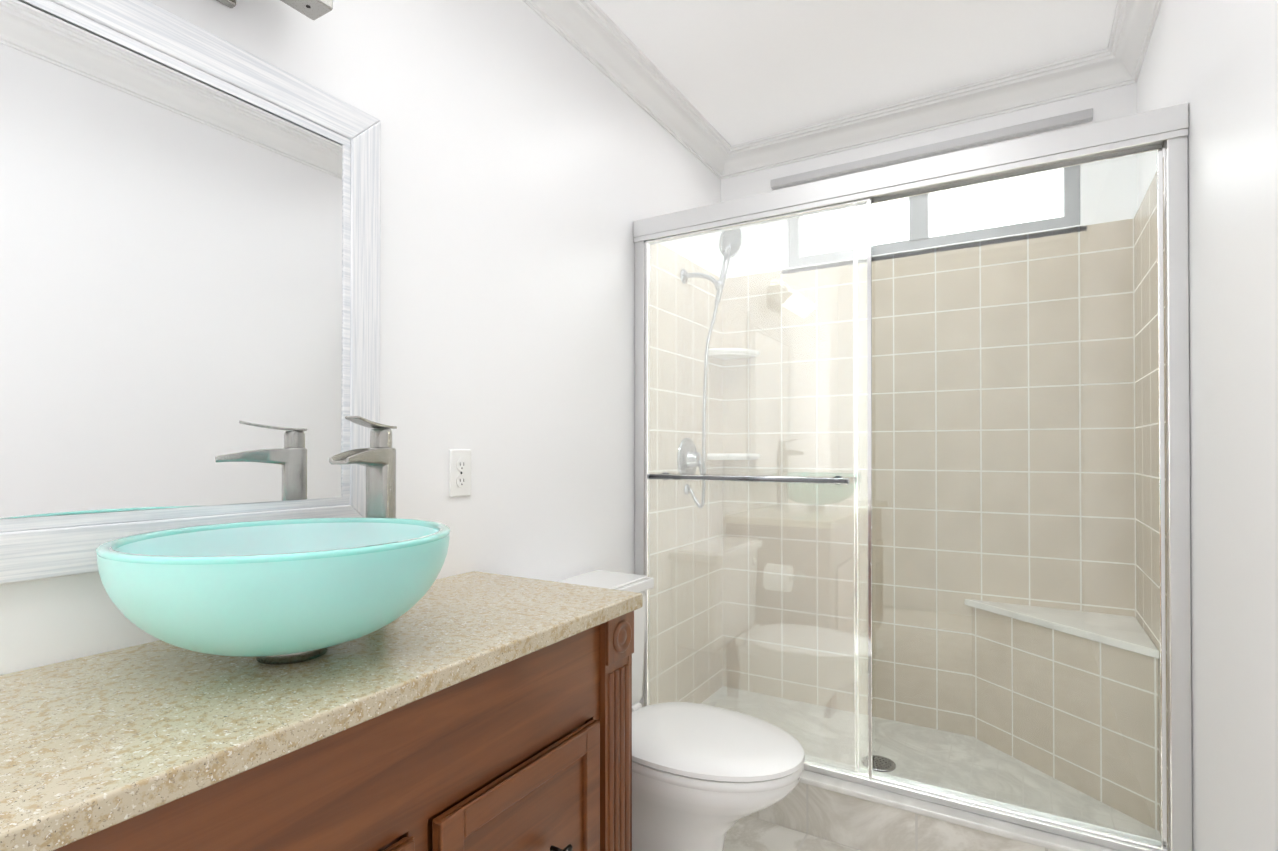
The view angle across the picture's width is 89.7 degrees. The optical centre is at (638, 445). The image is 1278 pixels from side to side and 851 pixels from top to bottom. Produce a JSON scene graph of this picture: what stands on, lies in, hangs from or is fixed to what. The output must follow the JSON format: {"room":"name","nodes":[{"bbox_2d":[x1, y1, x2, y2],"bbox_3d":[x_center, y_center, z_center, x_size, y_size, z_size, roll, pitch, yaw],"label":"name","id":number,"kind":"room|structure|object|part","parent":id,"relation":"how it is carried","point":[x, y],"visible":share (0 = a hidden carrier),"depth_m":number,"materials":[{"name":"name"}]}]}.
{"room":"bathroom","nodes":[
{"label":"bathroom","id":0,"kind":"room"},
{"bbox_2d":[0,0,720,674],"bbox_3d":[-0.627,-0.093,1.390,0.100,2.520,3.980,0,-1,31],"label":"wall","id":1,"kind":"structure","parent":0,"point":[534,166],"depth_m":1.70,"materials":[{"name":"white paint"}]},
{"bbox_2d":[0,0,380,584],"bbox_3d":[-0.745,-0.256,1.072,0.020,0.890,0.720,0,-1,31],"label":"mirror","id":2,"kind":"object","parent":1,"relation":"attached to","point":[190,231],"visible":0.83,"depth_m":1.04,"materials":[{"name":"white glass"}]},
{"bbox_3d":[-0.745,-0.256,1.072,0.020,0.887,0.720,0,-1,31],"label":"frame","id":3,"kind":"part","parent":2,"relation":"part of","materials":[{"name":"white wood"}]},
{"bbox_2d":[216,0,332,19],"bbox_3d":[-0.723,-0.835,1.022,0.113,0.128,0.440,0,-1,31],"label":"sconce","id":4,"kind":"object","parent":1,"relation":"attached to","point":[313,9],"visible":1,"depth_m":1.17,"materials":[{"name":"silver metal"}]},
{"bbox_2d":[449,449,470,496],"bbox_3d":[-0.442,0.068,1.592,0.009,0.116,0.070,0,-1,31],"label":"electrical outlet","id":5,"kind":"object","parent":1,"relation":"attached to","point":[459,472],"visible":1,"depth_m":1.59,"materials":[{"name":"white plastic"}]},
{"bbox_2d":[522,0,733,179],"bbox_3d":[-0.545,-1.303,1.351,0.090,0.100,3.780,0,-1,31],"label":"crown molding","id":6,"kind":"structure","parent":1,"relation":"attached to","point":[593,33],"depth_m":2.25,"materials":[{"name":"white wood"}]},
{"bbox_2d":[650,244,722,704],"bbox_3d":[0.199,0.167,2.667,0.012,1.880,0.738,0,-1,31],"label":"shower wall tile","id":7,"kind":"structure","parent":1,"relation":"attached to","point":[656,447],"depth_m":2.63,"materials":[{"name":"beige tile"}]},
{"bbox_2d":[677,228,741,507],"bbox_3d":[0.296,-0.309,2.599,0.226,1.130,0.176,0,-1,31],"label":"shower fixture","id":8,"kind":"object","parent":7,"relation":"attached to","point":[705,368],"depth_m":2.57,"materials":[{"name":"silver metal"}]},
{"bbox_2d":[723,816,861,850],"bbox_3d":[0.080,1.213,0.959,1.745,0.100,3.980,0,-1,31],"label":"floor","id":9,"kind":"structure","parent":0,"point":[748,833],"depth_m":1.91,"materials":[{"name":"stone"}]},
{"bbox_2d":[16,599,642,850],"bbox_3d":[-0.521,0.753,0.947,0.522,0.820,1.242,0,-1,31],"label":"bathroom vanity","id":10,"kind":"object","parent":9,"relation":"on","point":[476,711],"depth_m":0.95,"materials":[{"name":"brown wood"}]},
{"bbox_2d":[0,571,642,850],"bbox_3d":[-0.533,0.329,0.958,0.498,0.031,1.280,0,-1,31],"label":"countertop","id":11,"kind":"structure","parent":10,"relation":"on","point":[82,739],"depth_m":0.80,"materials":[{"name":"beige stone"}]},
{"bbox_2d":[95,517,450,664],"bbox_3d":[-0.518,0.221,0.962,0.453,0.182,0.453,0,-1,31],"label":"sink","id":12,"kind":"object","parent":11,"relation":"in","point":[280,591],"visible":1,"depth_m":0.80,"materials":[{"name":"teal glass"}]},
{"bbox_2d":[329,416,396,517],"bbox_3d":[-0.495,0.131,1.165,0.062,0.365,0.171,0,0,6],"label":"faucet","id":13,"kind":"object","parent":11,"relation":"on","point":[377,458],"visible":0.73,"depth_m":1.20,"materials":[{"name":"silver metal"}]},
{"bbox_3d":[-0.387,0.772,0.748,0.021,0.482,0.301,0,-1,31],"label":"door","id":14,"kind":"part","parent":10,"relation":"part of","materials":[{"name":"brown wood"}]},
{"bbox_3d":[-0.186,0.697,1.086,0.021,0.325,0.406,0,-1,31],"label":"drawer","id":15,"kind":"part","parent":10,"relation":"part of","materials":[{"name":"brown wood"}]},
{"bbox_3d":[-0.163,0.702,1.072,0.033,0.011,0.130,0,-1,31],"label":"handle","id":16,"kind":"part","parent":10,"relation":"part of","materials":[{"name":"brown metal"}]},
{"bbox_2d":[556,570,804,850],"bbox_3d":[0.063,0.785,1.705,0.751,0.768,0.486,0,-1,31],"label":"toilet","id":17,"kind":"object","parent":9,"relation":"on","point":[706,777],"visible":0.58,"depth_m":1.55,"materials":[{"name":"white ceramic"}]},
{"bbox_3d":[-0.168,0.422,1.846,0.213,0.040,0.486,0,-1,31],"label":"tank lid","id":18,"kind":"part","parent":17,"relation":"part of","materials":[{"name":"white ceramic"}]},
{"bbox_3d":[-0.173,0.621,1.847,0.200,0.355,0.463,0,-1,31],"label":"tank","id":19,"kind":"part","parent":17,"relation":"part of","materials":[{"name":"white ceramic"}]},
{"bbox_3d":[0.145,0.976,1.655,0.537,0.383,0.368,0,-1,31],"label":"bowl","id":20,"kind":"part","parent":17,"relation":"part of","materials":[{"name":"white ceramic"}]},
{"bbox_3d":[0.171,0.772,1.641,0.494,0.022,0.380,0,-1,31],"label":"seat","id":21,"kind":"part","parent":17,"relation":"part of","materials":[{"name":"white plastic"}]},
{"bbox_3d":[0.173,0.744,1.640,0.495,0.032,0.382,0,-1,31],"label":"lid","id":22,"kind":"part","parent":17,"relation":"part of","materials":[{"name":"white plastic"}]},
{"bbox_2d":[748,782,1054,850],"bbox_3d":[0.657,1.096,1.931,1.545,0.150,0.140,0,-1,31],"label":"sill","id":23,"kind":"structure","parent":9,"relation":"on","point":[852,821],"depth_m":1.84,"materials":[{"name":"stone"}]},
{"bbox_2d":[799,770,1167,850],"bbox_3d":[0.657,1.012,1.932,1.545,0.018,0.156,0,-1,31],"label":"cap","id":24,"kind":"object","parent":23,"relation":"on","point":[1030,835],"visible":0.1,"depth_m":1.74,"materials":[{"name":"white stone"}]},
{"bbox_2d":[633,103,1192,850],"bbox_3d":[0.647,0.096,1.921,1.543,1.814,0.105,0,-1,31],"label":"shower door","id":25,"kind":"structure","parent":24,"relation":"on","point":[1167,127],"depth_m":1.91,"materials":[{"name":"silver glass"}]},
{"bbox_3d":[0.337,0.107,2.085,0.683,0.028,0.069,0,-1,31],"label":"handle","id":26,"kind":"part","parent":25,"relation":"part of","materials":[{"name":"silver metal"}]},
{"bbox_3d":[0.357,0.123,2.102,0.769,1.737,0.006,0,-1,31],"label":"panel","id":27,"kind":"part","parent":25,"relation":"part of","materials":[{"name":"clear glass"}]},
{"bbox_2d":[645,140,1166,849],"bbox_3d":[0.657,0.120,1.939,1.460,1.738,0.038,0,-1,31],"label":"shower door frame","id":28,"kind":"structure","parent":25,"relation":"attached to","point":[1111,154],"depth_m":1.90,"materials":[{"name":"silver metal"}]},
{"bbox_3d":[0.973,0.120,1.766,0.734,1.737,0.006,0,-1,31],"label":"panel","id":29,"kind":"part","parent":25,"relation":"part of","materials":[{"name":"clear glass"}]},
{"bbox_2d":[702,686,1160,840],"bbox_3d":[0.870,1.139,2.287,1.545,0.070,0.690,0,-1,31],"label":"shower floor","id":30,"kind":"structure","parent":9,"relation":"on","point":[1025,791],"depth_m":2.24,"materials":[{"name":"stone"}]},
{"bbox_2d":[861,755,895,771],"bbox_3d":[0.829,1.100,2.224,0.112,0.006,0.112,0,-1,31],"label":"floor drain","id":31,"kind":"object","parent":30,"relation":"on","point":[891,768],"depth_m":2.21,"materials":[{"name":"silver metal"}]},
{"bbox_2d":[964,599,1158,830],"bbox_3d":[1.356,0.842,2.132,0.522,0.520,0.436,0,-1,31],"label":"bench","id":32,"kind":"object","parent":30,"relation":"on","point":[1070,730],"depth_m":2.08,"materials":[{"name":"tile"}]},
{"bbox_3d":[1.356,0.595,2.134,0.522,0.024,0.436,0,-1,31],"label":"shower wall bench cap","id":33,"kind":"part","parent":32,"relation":"part of","materials":[{"name":"white stone"}]},
{"bbox_2d":[593,0,1116,145],"bbox_3d":[0.080,-1.407,0.980,1.745,0.100,3.980,0,-1,31],"label":"ceiling","id":34,"kind":"structure","parent":0,"point":[734,72],"depth_m":2.18,"materials":[{"name":"white paint"}]},
{"bbox_2d":[721,83,1137,277],"bbox_3d":[1.082,-0.084,2.654,1.545,2.520,0.140,0,-1,31],"label":"wall","id":35,"kind":"structure","parent":0,"point":[1116,102],"depth_m":2.43,"materials":[{"name":"white paint"}]},
{"bbox_2d":[734,50,1101,175],"bbox_3d":[1.030,-1.293,2.560,1.320,0.100,0.090,0,-1,31],"label":"crown molding","id":36,"kind":"structure","parent":35,"relation":"attached to","point":[1080,75],"depth_m":2.50,"materials":[{"name":"white wood"}]},
{"bbox_2d":[722,218,1135,735],"bbox_3d":[1.043,0.166,2.586,1.521,1.880,0.012,0,-1,31],"label":"shower wall tile","id":37,"kind":"structure","parent":35,"relation":"attached to","point":[1120,589],"depth_m":2.49,"materials":[{"name":"beige tile"}]},
{"bbox_2d":[770,108,1092,188],"bbox_3d":[1.090,-1.159,2.554,1.170,0.034,0.033,0,-1,31],"label":"window valance","id":38,"kind":"object","parent":35,"relation":"attached to","point":[1056,122],"visible":1,"depth_m":2.49,"materials":[{"name":"grey"}]},
{"bbox_2d":[788,165,1079,267],"bbox_3d":[1.141,-0.933,2.613,1.081,0.305,0.065,0,-1,31],"label":"window","id":39,"kind":"structure","parent":35,"relation":"in","point":[983,194],"depth_m":2.56,"materials":[{"name":"white glass"}]},
{"bbox_2d":[781,224,1086,273],"bbox_3d":[1.115,-0.766,2.568,1.115,0.030,0.042,0,-1,31],"label":"window sill","id":40,"kind":"structure","parent":35,"relation":"attached to","point":[1002,237],"depth_m":2.47,"materials":[{"name":"white"}]},
{"bbox_2d":[1137,0,1277,850],"bbox_3d":[0.786,-0.100,0.549,0.100,2.520,3.980,0,-1,31],"label":"wall","id":41,"kind":"structure","parent":0,"point":[1213,64],"depth_m":1.23,"materials":[{"name":"white paint"}]},
{"bbox_2d":[1098,0,1162,91],"bbox_3d":[0.704,-1.309,0.607,0.090,0.100,3.780,0,-1,31],"label":"crown molding","id":42,"kind":"structure","parent":41,"relation":"attached to","point":[1134,21],"depth_m":2.07,"materials":[{"name":"white wood"}]},
{"bbox_2d":[1134,157,1167,842],"bbox_3d":[1.516,0.160,1.883,0.012,1.880,0.738,0,-1,31],"label":"shower wall tile","id":43,"kind":"structure","parent":41,"relation":"attached to","point":[1145,462],"depth_m":1.96,"materials":[{"name":"beige tile"}]}
]}

